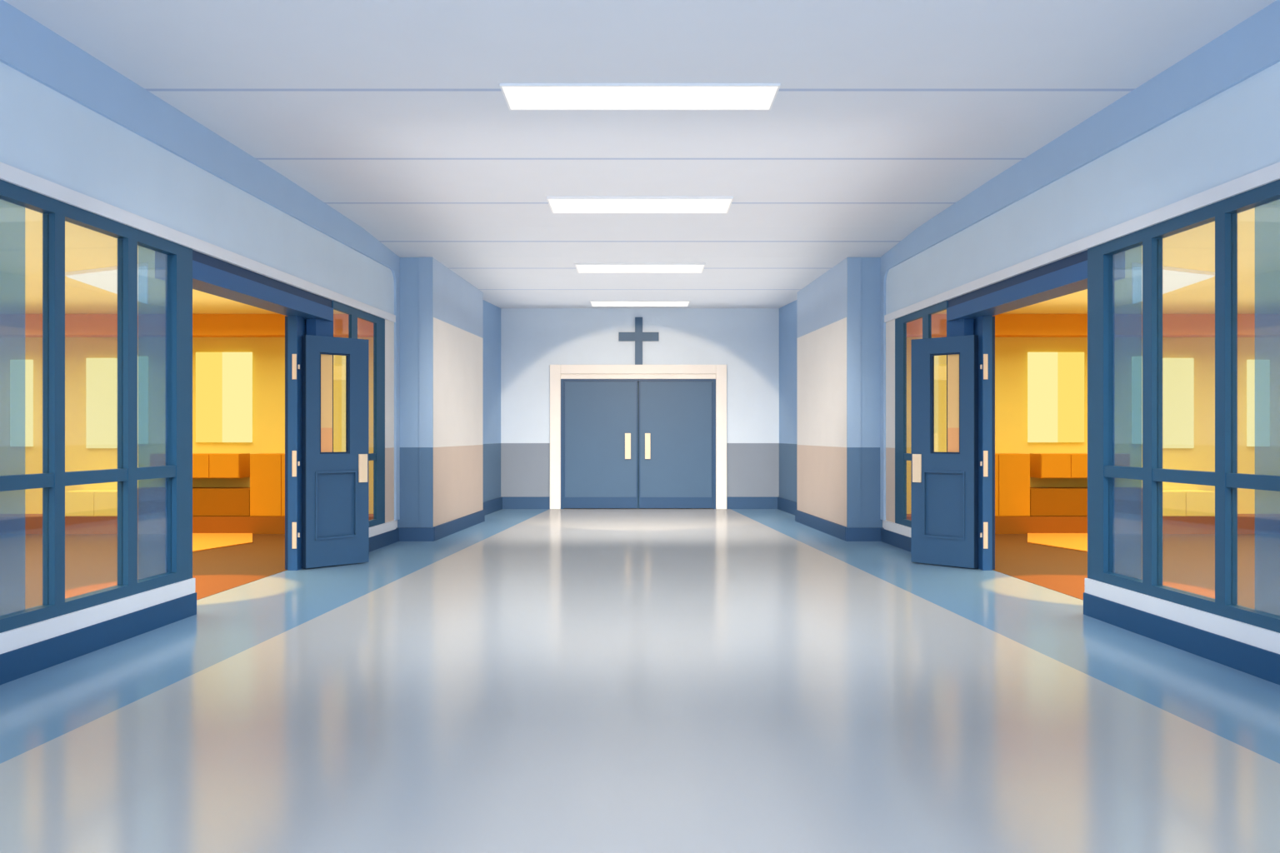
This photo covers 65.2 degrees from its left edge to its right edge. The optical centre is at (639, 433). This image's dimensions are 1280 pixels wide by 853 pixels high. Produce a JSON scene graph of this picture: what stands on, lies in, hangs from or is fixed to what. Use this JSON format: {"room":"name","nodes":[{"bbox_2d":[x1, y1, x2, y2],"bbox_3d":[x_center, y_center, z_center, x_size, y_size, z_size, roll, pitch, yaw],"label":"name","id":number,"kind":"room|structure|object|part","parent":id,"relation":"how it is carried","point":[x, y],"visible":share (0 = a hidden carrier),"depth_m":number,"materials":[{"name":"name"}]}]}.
{"room":"school corridor","nodes":[
{"label":"school corridor","id":0,"kind":"room"},
{"bbox_2d":[0,199,345,314],"bbox_3d":[-6.201,-1.450,7.500,6.597,0.280,10.600,0,0,0],"label":"ceiling","id":1,"kind":"structure","parent":0,"point":[21,227],"depth_m":9.19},
{"bbox_2d":[65,265,117,294],"bbox_3d":[-5.162,-1.470,9.448,0.439,0.040,1.933,0,0,-26],"label":"room light","id":2,"kind":"object","parent":1,"relation":"attached to","point":[105,278],"depth_m":9.28,"materials":[{"name":"paint"}]},
{"bbox_2d":[137,262,148,304],"bbox_3d":[-4.893,-1.470,9.833,0.098,0.040,3.001,0,0,-26],"label":"room light","id":3,"kind":"object","parent":1,"relation":"attached to","point":[142,268],"depth_m":9.64,"materials":[{"name":"paint"}]},
{"bbox_2d":[0,337,373,514],"bbox_3d":[-6.160,-0.170,12.860,6.680,2.840,0.120,0,0,0],"label":"wall","id":4,"kind":"structure","parent":0,"point":[268,353],"depth_m":12.80,"materials":[{"name":"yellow paint"}]},
{"bbox_2d":[10,360,33,446],"bbox_3d":[-7.904,-0.384,12.780,0.277,1.109,0.029,0,0,0],"label":"window","id":5,"kind":"structure","parent":4,"relation":"in","point":[21,371],"depth_m":12.77,"materials":[{"name":"glass"}]},
{"bbox_2d":[10,360,23,446],"bbox_3d":[-7.957,-0.384,12.783,0.171,1.109,0.025,0,0,0],"label":"blind","id":6,"kind":"object","parent":5,"relation":"attached to","point":[16,366],"depth_m":12.77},
{"bbox_2d":[23,360,33,446],"bbox_3d":[-7.819,-0.384,12.780,0.107,1.109,0.029,0,0,0],"label":"blind","id":7,"kind":"object","parent":5,"relation":"attached to","point":[27,364],"depth_m":12.77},
{"bbox_2d":[65,490,117,516],"bbox_3d":[-6.763,0.878,12.592,0.734,0.310,0.409,0,0,0],"label":"base cabinet","id":8,"kind":"object","parent":4,"relation":"attached to","point":[79,502],"visible":0.67,"depth_m":12.39,"materials":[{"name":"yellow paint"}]},
{"bbox_3d":[-6.947,0.878,12.394,0.355,0.294,0.012,0,0,0],"label":"cabinet door","id":9,"kind":"part","parent":8,"relation":"part of","materials":[{"name":"yellow laminate"}]},
{"bbox_3d":[-6.580,0.878,12.394,0.355,0.294,0.012,0,0,0],"label":"cabinet door","id":10,"kind":"part","parent":8,"relation":"part of","materials":[{"name":"yellow laminate"}]},
{"bbox_2d":[85,358,117,448],"bbox_3d":[-6.837,-0.384,12.780,0.469,1.152,0.029,0,0,0],"label":"window","id":11,"kind":"structure","parent":4,"relation":"in","point":[101,373],"depth_m":12.77,"materials":[{"name":"yellow glass"}]},
{"bbox_2d":[137,356,148,444],"bbox_3d":[-6.389,-0.421,12.780,0.192,1.120,0.029,0,0,0],"label":"window","id":12,"kind":"structure","parent":4,"relation":"in","point":[142,362],"depth_m":12.77,"materials":[{"name":"teal glass"}]},
{"bbox_2d":[137,356,140,444],"bbox_3d":[-6.427,-0.421,12.783,0.117,1.120,0.025,0,0,0],"label":"blind","id":13,"kind":"object","parent":12,"relation":"attached to","point":[138,357],"depth_m":12.77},
{"bbox_2d":[140,356,148,444],"bbox_3d":[-6.331,-0.421,12.780,0.075,1.120,0.029,0,0,0],"label":"blind","id":14,"kind":"object","parent":12,"relation":"attached to","point":[144,360],"depth_m":12.77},
{"bbox_2d":[0,314,373,337],"bbox_3d":[-6.260,-1.360,12.650,6.480,0.260,0.300,0,0,0],"label":"trim","id":15,"kind":"structure","parent":4,"relation":"attached to","point":[11,325],"depth_m":12.50,"materials":[{"name":"orange paint"}]},
{"bbox_2d":[0,514,373,534],"bbox_3d":[-6.260,1.142,12.580,6.480,0.217,0.440,0,0,0],"label":"baseboard","id":16,"kind":"structure","parent":4,"relation":"attached to","point":[9,523],"depth_m":12.36,"materials":[{"name":"brown wood"}]},
{"bbox_2d":[150,453,249,478],"bbox_3d":[-5.545,0.410,12.617,1.110,0.301,0.359,0,0,0],"label":"upper cabinet","id":17,"kind":"object","parent":4,"relation":"attached to","point":[204,465],"visible":0.7,"depth_m":12.44,"materials":[{"name":"orange laminate"}]},
{"bbox_3d":[-5.915,0.410,12.444,0.358,0.285,0.012,0,0,0],"label":"cabinet door","id":18,"kind":"part","parent":17,"relation":"part of","materials":[{"name":"grey laminate"}]},
{"bbox_3d":[-5.545,0.410,12.444,0.358,0.285,0.012,0,0,0],"label":"cabinet door","id":19,"kind":"part","parent":17,"relation":"part of","materials":[{"name":"orange laminate"}]},
{"bbox_3d":[-5.175,0.410,12.444,0.358,0.285,0.012,0,0,0],"label":"cabinet door","id":20,"kind":"part","parent":17,"relation":"part of","materials":[{"name":"orange laminate"}]},
{"bbox_2d":[195,352,252,442],"bbox_3d":[-5.317,-0.459,12.780,0.715,1.152,0.029,0,0,0],"label":"window","id":21,"kind":"structure","parent":4,"relation":"in","point":[223,380],"depth_m":12.77,"materials":[{"name":"yellow glass"}]},
{"bbox_2d":[195,352,222,442],"bbox_3d":[-5.504,-0.459,12.783,0.341,1.152,0.025,0,0,0],"label":"blind","id":22,"kind":"object","parent":21,"relation":"attached to","point":[208,365],"depth_m":12.77,"materials":[{"name":"yellow fabric"}]},
{"bbox_2d":[222,352,252,442],"bbox_3d":[-5.147,-0.459,12.780,0.373,1.152,0.029,0,0,0],"label":"blind","id":23,"kind":"object","parent":21,"relation":"attached to","point":[237,367],"depth_m":12.77,"materials":[{"name":"yellow fabric"}]},
{"bbox_2d":[333,355,345,452],"bbox_3d":[-3.808,-0.384,12.780,0.213,1.301,0.029,0,0,0],"label":"window","id":24,"kind":"structure","parent":4,"relation":"in","point":[339,362],"depth_m":12.77,"materials":[{"name":"yellow glass"}]},
{"bbox_2d":[333,355,341,452],"bbox_3d":[-3.861,-0.384,12.783,0.107,1.301,0.025,0,0,0],"label":"blind","id":25,"kind":"object","parent":24,"relation":"attached to","point":[337,359],"depth_m":12.77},
{"bbox_2d":[341,355,345,451],"bbox_3d":[-3.755,-0.384,12.780,0.107,1.301,0.029,0,0,0],"label":"blind","id":26,"kind":"object","parent":24,"relation":"attached to","point":[343,357],"depth_m":12.77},
{"bbox_2d":[0,61,500,528],"bbox_3d":[-3.041,-0.464,6.990,0.567,3.429,19.040,0,0,4],"label":"wall","id":27,"kind":"structure","parent":0,"point":[45,133],"depth_m":8.59,"materials":[{"name":"blue paint"}]},
{"bbox_2d":[0,179,192,633],"bbox_3d":[-3.258,-0.135,4.651,0.075,2.270,4.514,0,0,3],"label":"window","id":28,"kind":"structure","parent":27,"relation":"in","point":[177,471],"depth_m":6.12,"materials":[{"name":"blue paint"}]},
{"bbox_2d":[0,161,395,654],"bbox_3d":[-3.080,-0.125,6.883,0.020,2.450,9.182,0,0,3],"label":"trim","id":29,"kind":"structure","parent":27,"relation":"attached to","point":[17,638],"depth_m":6.04,"materials":[{"name":"white paint"}]},
{"bbox_2d":[0,0,399,520],"bbox_3d":[-3.214,-0.589,4.550,0.025,3.179,14.126,0,0,3],"label":"trim","id":30,"kind":"structure","parent":27,"relation":"attached to","point":[27,47],"depth_m":6.54,"materials":[{"name":"blue paint"}]},
{"bbox_2d":[0,496,502,684],"bbox_3d":[-3.007,1.150,6.995,0.453,0.200,19.028,0,0,5],"label":"baseboard","id":31,"kind":"structure","parent":27,"relation":"attached to","point":[16,664],"depth_m":6.03,"materials":[{"name":"blue paint"}]},
{"bbox_2d":[155,250,369,570],"bbox_3d":[-3.132,-0.010,8.216,0.571,2.520,3.020,0,0,10],"label":"door","id":32,"kind":"structure","parent":27,"relation":"in","point":[327,492],"depth_m":9.21,"materials":[{"name":"blue paint"}]},
{"bbox_3d":[-3.146,-0.010,8.133,0.260,2.520,2.879,0,0,3],"label":"frame","id":33,"kind":"part","parent":32,"relation":"part of","materials":[{"name":"blue paint"}]},
{"bbox_3d":[-2.843,0.670,9.365,0.013,0.634,0.429,0,0,44],"label":"panel","id":34,"kind":"part","parent":32,"relation":"part of","materials":[{"name":"blue paint"}]},
{"bbox_3d":[-2.648,0.335,9.561,0.020,0.270,0.089,0,0,44],"label":"handle plate","id":35,"kind":"part","parent":32,"relation":"part of","materials":[{"name":"beige metal"}]},
{"bbox_2d":[331,300,384,527],"bbox_3d":[-2.904,-0.135,10.350,0.035,2.270,1.581,0,0,3],"label":"window","id":36,"kind":"structure","parent":27,"relation":"in","point":[377,457],"depth_m":10.86,"materials":[{"name":"blue paint"}]},
{"bbox_2d":[397,257,433,527],"bbox_3d":[-2.618,-0.395,11.614,0.430,3.290,0.052,0,0,0],"label":"column","id":37,"kind":"structure","parent":27,"relation":"attached to","point":[416,273],"depth_m":11.60,"materials":[{"name":"paint"}]},
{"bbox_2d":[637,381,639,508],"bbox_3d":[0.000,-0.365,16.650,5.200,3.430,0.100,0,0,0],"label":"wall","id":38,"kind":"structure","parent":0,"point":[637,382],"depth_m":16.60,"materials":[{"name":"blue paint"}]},
{"bbox_2d":[0,508,1279,852],"bbox_3d":[0.000,1.299,7.050,19.000,0.102,19.100,0,0,0],"label":"floor","id":39,"kind":"structure","parent":0,"point":[566,680],"depth_m":4.59,"materials":[{"name":"grey tile"}]},
{"bbox_2d":[137,487,249,516],"bbox_3d":[-5.601,0.863,12.592,1.529,0.341,0.409,0,0,0],"label":"bench","id":40,"kind":"object","parent":39,"relation":"on","point":[207,502],"visible":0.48,"depth_m":12.39,"materials":[{"name":"brown laminate"}]},
{"bbox_3d":[-5.983,0.863,12.394,0.753,0.325,0.012,0,0,0],"label":"cabinet door","id":41,"kind":"part","parent":40,"relation":"part of","materials":[{"name":"blue laminate"}]},
{"bbox_3d":[-5.218,0.863,12.394,0.753,0.325,0.012,0,0,0],"label":"cabinet door","id":42,"kind":"part","parent":40,"relation":"part of","materials":[{"name":"brown laminate"}]},
{"bbox_2d":[192,533,252,552],"bbox_3d":[-4.940,1.242,11.579,0.978,0.011,2.733,0,0,-25],"label":"rug","id":43,"kind":"object","parent":39,"relation":"on","point":[201,542],"visible":0.43,"depth_m":11.54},
{"bbox_2d":[250,453,284,516],"bbox_3d":[-4.443,0.646,12.592,0.785,0.775,0.409,0,0,0],"label":"storage cabinet","id":44,"kind":"object","parent":39,"relation":"on","point":[267,470],"visible":0.6,"depth_m":12.39,"materials":[{"name":"orange laminate"}]},
{"bbox_3d":[-4.247,0.646,12.394,0.381,0.759,0.012,0,0,0],"label":"cabinet door","id":45,"kind":"part","parent":44,"relation":"part of","materials":[{"name":"orange laminate"}]},
{"bbox_2d":[1027,533,1087,552],"bbox_3d":[4.940,1.242,11.579,0.978,0.011,2.733,0,0,25],"label":"light patch","id":46,"kind":"object","parent":39,"relation":"on","point":[1077,542],"visible":0.43,"depth_m":11.54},
{"bbox_2d":[3,0,1276,308],"bbox_3d":[0.000,-2.149,7.000,7.600,0.299,19.000,0,0,0],"label":"ceiling","id":47,"kind":"structure","parent":0,"point":[394,115],"depth_m":6.64,"materials":[{"name":"paint"}]},
{"bbox_2d":[499,83,780,109],"bbox_3d":[0.000,-2.154,6.395,1.732,0.026,0.470,0,0,0],"label":"recessed light","id":48,"kind":"object","parent":47,"relation":"in","point":[517,96],"visible":1,"depth_m":6.34,"materials":[{"name":"paint"}]},
{"bbox_2d":[546,196,733,213],"bbox_3d":[0.000,-2.130,9.330,1.686,0.026,0.600,0,0,0],"label":"recessed light","id":49,"kind":"object","parent":47,"relation":"in","point":[557,204],"visible":1,"depth_m":9.23,"materials":[{"name":"paint"}]},
{"bbox_2d":[575,263,704,273],"bbox_3d":[0.000,-2.024,12.250,1.560,0.026,0.620,0,0,0],"label":"recessed light","id":50,"kind":"object","parent":47,"relation":"in","point":[581,267],"visible":1,"depth_m":12.17,"materials":[{"name":"paint"}]},
{"bbox_2d":[590,300,689,306],"bbox_3d":[0.000,-2.026,15.600,1.530,0.026,0.600,0,0,0],"label":"recessed light","id":51,"kind":"object","parent":47,"relation":"in","point":[594,303],"visible":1,"depth_m":15.55,"materials":[{"name":"paint"}]},
{"bbox_2d":[500,308,779,496],"bbox_3d":[0.000,-0.415,16.540,5.200,3.330,0.120,0,0,0],"label":"wall","id":52,"kind":"structure","parent":0,"point":[746,341],"depth_m":16.48,"materials":[{"name":"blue paint"}]},
{"bbox_2d":[550,365,726,509],"bbox_3d":[-0.028,0.062,16.510,2.912,2.376,0.180,0,0,0],"label":"door","id":53,"kind":"structure","parent":52,"relation":"in","point":[593,408],"depth_m":16.50,"materials":[{"name":"blue paint"}]},
{"bbox_3d":[-0.647,1.148,16.495,1.218,0.180,0.010,0,0,0],"label":"kick plate","id":54,"kind":"part","parent":53,"relation":"part of","materials":[{"name":"blue metal"}]},
{"bbox_3d":[-0.199,0.213,16.473,0.096,0.426,0.056,0,0,0],"label":"handle","id":55,"kind":"part","parent":53,"relation":"part of","materials":[{"name":"beige metal"}]},
{"bbox_3d":[0.127,0.213,16.473,0.089,0.426,0.056,0,0,0],"label":"handle","id":56,"kind":"part","parent":53,"relation":"part of","materials":[{"name":"beige metal"}]},
{"bbox_3d":[0.593,1.148,16.495,1.218,0.180,0.010,0,0,0],"label":"kick plate","id":57,"kind":"part","parent":53,"relation":"part of","materials":[{"name":"blue metal"}]},
{"bbox_2d":[618,317,659,364],"bbox_3d":[-0.021,-1.518,16.462,0.659,0.783,0.035,0,0,0],"label":"wall cross","id":58,"kind":"object","parent":52,"relation":"attached to","point":[638,337],"visible":1,"depth_m":16.45,"materials":[{"name":"metal"}]},
{"bbox_2d":[501,496,779,509],"bbox_3d":[0.000,1.150,16.470,4.580,0.200,0.020,0,0,0],"label":"baseboard","id":59,"kind":"structure","parent":52,"relation":"attached to","point":[508,502],"depth_m":16.46,"materials":[{"name":"paint"}]},
{"bbox_2d":[779,61,1279,528],"bbox_3d":[3.041,-0.464,6.990,0.567,3.429,19.040,0,0,-4],"label":"wall","id":60,"kind":"structure","parent":0,"point":[1234,133],"depth_m":8.59,"materials":[{"name":"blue paint"}]},
{"bbox_2d":[846,257,882,527],"bbox_3d":[2.618,-0.395,11.614,0.430,3.290,0.052,0,0,0],"label":"column","id":61,"kind":"structure","parent":60,"relation":"attached to","point":[862,273],"depth_m":11.60,"materials":[{"name":"paint"}]},
{"bbox_2d":[895,300,948,527],"bbox_3d":[2.904,-0.135,10.350,0.035,2.270,1.581,0,0,-3],"label":"window","id":62,"kind":"structure","parent":60,"relation":"in","point":[902,457],"depth_m":10.89,"materials":[{"name":"blue paint"}]},
{"bbox_2d":[910,250,1124,570],"bbox_3d":[3.132,-0.010,8.216,0.571,2.520,3.020,0,0,-10],"label":"door","id":63,"kind":"structure","parent":60,"relation":"in","point":[952,492],"depth_m":9.21,"materials":[{"name":"blue paint"}]},
{"bbox_3d":[2.648,0.335,9.561,0.020,0.270,0.089,0,0,-44],"label":"handle plate","id":64,"kind":"part","parent":63,"relation":"part of","materials":[{"name":"beige metal"}]},
{"bbox_3d":[2.843,0.670,9.365,0.013,0.634,0.429,0,0,-44],"label":"panel","id":65,"kind":"part","parent":63,"relation":"part of","materials":[{"name":"blue paint"}]},
{"bbox_3d":[3.146,-0.010,8.133,0.260,2.520,2.879,0,0,-3],"label":"frame","id":66,"kind":"part","parent":63,"relation":"part of","materials":[{"name":"blue paint"}]},
{"bbox_2d":[777,497,1279,684],"bbox_3d":[3.007,1.150,6.995,0.453,0.200,19.028,0,0,-5],"label":"baseboard","id":67,"kind":"structure","parent":60,"relation":"attached to","point":[1263,664],"depth_m":6.04,"materials":[{"name":"blue paint"}]},
{"bbox_2d":[880,0,1279,520],"bbox_3d":[3.214,-0.589,4.550,0.025,3.179,14.126,0,0,-3],"label":"trim","id":68,"kind":"structure","parent":60,"relation":"attached to","point":[1251,47],"depth_m":6.65,"materials":[{"name":"blue paint"}]},
{"bbox_2d":[884,161,1279,654],"bbox_3d":[3.080,-0.125,6.883,0.020,2.450,9.182,0,0,-3],"label":"trim","id":69,"kind":"structure","parent":60,"relation":"attached to","point":[1262,638],"depth_m":6.04,"materials":[{"name":"white paint"}]},
{"bbox_2d":[1087,179,1279,633],"bbox_3d":[3.258,-0.135,4.651,0.075,2.270,4.514,0,0,-3],"label":"window","id":70,"kind":"structure","parent":60,"relation":"in","point":[1102,471],"depth_m":6.12,"materials":[{"name":"blue paint"}]},
{"bbox_2d":[906,337,1279,514],"bbox_3d":[6.160,-0.170,12.860,6.680,2.840,0.120,0,0,0],"label":"wall","id":71,"kind":"structure","parent":0,"point":[1011,353],"depth_m":12.80,"materials":[{"name":"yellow paint"}]},
{"bbox_2d":[934,355,946,452],"bbox_3d":[3.808,-0.384,12.780,0.213,1.301,0.029,0,0,0],"label":"window","id":72,"kind":"structure","parent":71,"relation":"in","point":[940,362],"depth_m":12.77,"materials":[{"name":"yellow glass"}]},
{"bbox_2d":[934,355,938,451],"bbox_3d":[3.755,-0.384,12.780,0.107,1.301,0.029,0,0,0],"label":"blind","id":73,"kind":"object","parent":72,"relation":"attached to","point":[936,357],"depth_m":12.77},
{"bbox_2d":[938,355,946,452],"bbox_3d":[3.861,-0.384,12.783,0.107,1.301,0.025,0,0,0],"label":"blind","id":74,"kind":"object","parent":72,"relation":"attached to","point":[942,359],"depth_m":12.77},
{"bbox_2d":[1027,352,1084,442],"bbox_3d":[5.317,-0.459,12.780,0.715,1.152,0.029,0,0,0],"label":"window","id":75,"kind":"structure","parent":71,"relation":"in","point":[1055,380],"depth_m":12.77,"materials":[{"name":"yellow glass"}]},
{"bbox_2d":[1027,352,1057,442],"bbox_3d":[5.147,-0.459,12.780,0.373,1.152,0.029,0,0,0],"label":"blind","id":76,"kind":"object","parent":75,"relation":"attached to","point":[1042,367],"depth_m":12.77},
{"bbox_2d":[1057,352,1084,442],"bbox_3d":[5.504,-0.459,12.783,0.341,1.152,0.025,0,0,0],"label":"blind","id":77,"kind":"object","parent":75,"relation":"attached to","point":[1070,365],"depth_m":12.77,"materials":[{"name":"yellow fabric"}]},
{"bbox_2d":[1030,453,1129,478],"bbox_3d":[5.545,0.410,12.617,1.110,0.301,0.359,0,0,0],"label":"upper cabinet","id":78,"kind":"object","parent":71,"relation":"attached to","point":[1042,465],"visible":0.7,"depth_m":12.44,"materials":[{"name":"orange laminate"}]},
{"bbox_3d":[5.175,0.410,12.444,0.358,0.285,0.012,0,0,0],"label":"cabinet door","id":79,"kind":"part","parent":78,"relation":"part of","materials":[{"name":"orange laminate"}]},
{"bbox_3d":[5.545,0.410,12.444,0.358,0.285,0.012,0,0,0],"label":"cabinet door","id":80,"kind":"part","parent":78,"relation":"part of","materials":[{"name":"orange laminate"}]},
{"bbox_3d":[5.915,0.410,12.444,0.358,0.285,0.012,0,0,0],"label":"cabinet door","id":81,"kind":"part","parent":78,"relation":"part of","materials":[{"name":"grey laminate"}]},
{"bbox_2d":[906,314,1279,337],"bbox_3d":[6.260,-1.360,12.650,6.480,0.260,0.300,0,0,0],"label":"trim","id":82,"kind":"structure","parent":71,"relation":"attached to","point":[1006,325],"depth_m":12.50,"materials":[{"name":"orange paint"}]},
{"bbox_2d":[906,514,1279,534],"bbox_3d":[6.260,1.142,12.580,6.480,0.217,0.440,0,0,0],"label":"baseboard","id":83,"kind":"structure","parent":71,"relation":"attached to","point":[1247,523],"depth_m":12.36,"materials":[{"name":"brown wood"}]},
{"bbox_2d":[995,453,1029,516],"bbox_3d":[4.443,0.646,12.592,0.785,0.775,0.409,0,0,0],"label":"storage cabinet","id":84,"kind":"object","parent":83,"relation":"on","point":[1012,470],"visible":0.6,"depth_m":12.39,"materials":[{"name":"orange laminate"}]},
{"bbox_3d":[4.247,0.646,12.394,0.381,0.759,0.012,0,0,0],"label":"cabinet door","id":85,"kind":"part","parent":84,"relation":"part of","materials":[{"name":"orange laminate"}]},
{"bbox_2d":[1030,487,1142,516],"bbox_3d":[5.601,0.863,12.592,1.529,0.341,0.409,0,0,0],"label":"bench","id":86,"kind":"object","parent":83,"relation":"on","point":[1044,502],"visible":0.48,"depth_m":12.39,"materials":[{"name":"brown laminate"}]},
{"bbox_3d":[5.218,0.863,12.394,0.753,0.325,0.012,0,0,0],"label":"cabinet door","id":87,"kind":"part","parent":86,"relation":"part of","materials":[{"name":"brown laminate"}]},
{"bbox_3d":[5.983,0.863,12.394,0.753,0.325,0.012,0,0,0],"label":"cabinet door","id":88,"kind":"part","parent":86,"relation":"part of","materials":[{"name":"blue laminate"}]},
{"bbox_2d":[1131,356,1142,444],"bbox_3d":[6.389,-0.421,12.780,0.192,1.120,0.029,0,0,0],"label":"window","id":89,"kind":"structure","parent":71,"relation":"in","point":[1137,362],"depth_m":12.77,"materials":[{"name":"teal glass"}]},
{"bbox_2d":[1131,356,1139,444],"bbox_3d":[6.331,-0.421,12.780,0.075,1.120,0.029,0,0,0],"label":"blind","id":90,"kind":"object","parent":89,"relation":"attached to","point":[1135,360],"depth_m":12.77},
{"bbox_2d":[1139,356,1142,444],"bbox_3d":[6.427,-0.421,12.783,0.117,1.120,0.025,0,0,0],"label":"blind","id":91,"kind":"object","parent":89,"relation":"attached to","point":[1140,357],"depth_m":12.77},
{"bbox_2d":[1162,358,1194,448],"bbox_3d":[6.837,-0.384,12.780,0.469,1.152,0.029,0,0,0],"label":"window","id":92,"kind":"structure","parent":71,"relation":"in","point":[1177,373],"depth_m":12.77,"materials":[{"name":"yellow glass"}]},
{"bbox_2d":[1162,490,1214,516],"bbox_3d":[6.763,0.878,12.592,0.734,0.310,0.409,0,0,0],"label":"base cabinet","id":93,"kind":"object","parent":71,"relation":"attached to","point":[1175,502],"visible":0.67,"depth_m":12.39,"materials":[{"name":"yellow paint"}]},
{"bbox_3d":[6.580,0.878,12.394,0.355,0.294,0.012,0,0,0],"label":"cabinet door","id":94,"kind":"part","parent":93,"relation":"part of","materials":[{"name":"yellow paint"}]},
{"bbox_3d":[6.947,0.878,12.394,0.355,0.294,0.012,0,0,0],"label":"cabinet door","id":95,"kind":"part","parent":93,"relation":"part of","materials":[{"name":"yellow paint"}]},
{"bbox_2d":[1246,360,1269,446],"bbox_3d":[7.904,-0.384,12.780,0.277,1.109,0.029,0,0,0],"label":"window","id":96,"kind":"structure","parent":71,"relation":"in","point":[1257,371],"depth_m":12.77,"materials":[{"name":"glass"}]},
{"bbox_2d":[1246,360,1256,446],"bbox_3d":[7.819,-0.384,12.780,0.107,1.109,0.029,0,0,0],"label":"blind","id":97,"kind":"object","parent":96,"relation":"attached to","point":[1251,364],"depth_m":12.77,"materials":[{"name":"yellow fabric"}]},
{"bbox_2d":[1256,360,1269,446],"bbox_3d":[7.957,-0.384,12.783,0.171,1.109,0.025,0,0,0],"label":"blind","id":98,"kind":"object","parent":96,"relation":"attached to","point":[1262,366],"depth_m":12.77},
{"bbox_2d":[934,199,1279,314],"bbox_3d":[6.201,-1.450,7.500,6.597,0.280,10.600,0,0,0],"label":"ceiling","id":99,"kind":"structure","parent":0,"point":[1258,227],"depth_m":9.19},
{"bbox_2d":[1131,262,1142,304],"bbox_3d":[4.893,-1.470,9.833,0.098,0.040,3.001,0,0,26],"label":"room light","id":100,"kind":"object","parent":99,"relation":"attached to","point":[1137,268],"depth_m":9.64,"materials":[{"name":"paint"}]},
{"bbox_2d":[1162,265,1214,294],"bbox_3d":[5.162,-1.470,9.448,0.439,0.040,1.933,0,0,26],"label":"room light","id":101,"kind":"object","parent":99,"relation":"attached to","point":[1174,278],"depth_m":9.28,"materials":[{"name":"paint"}]}
]}

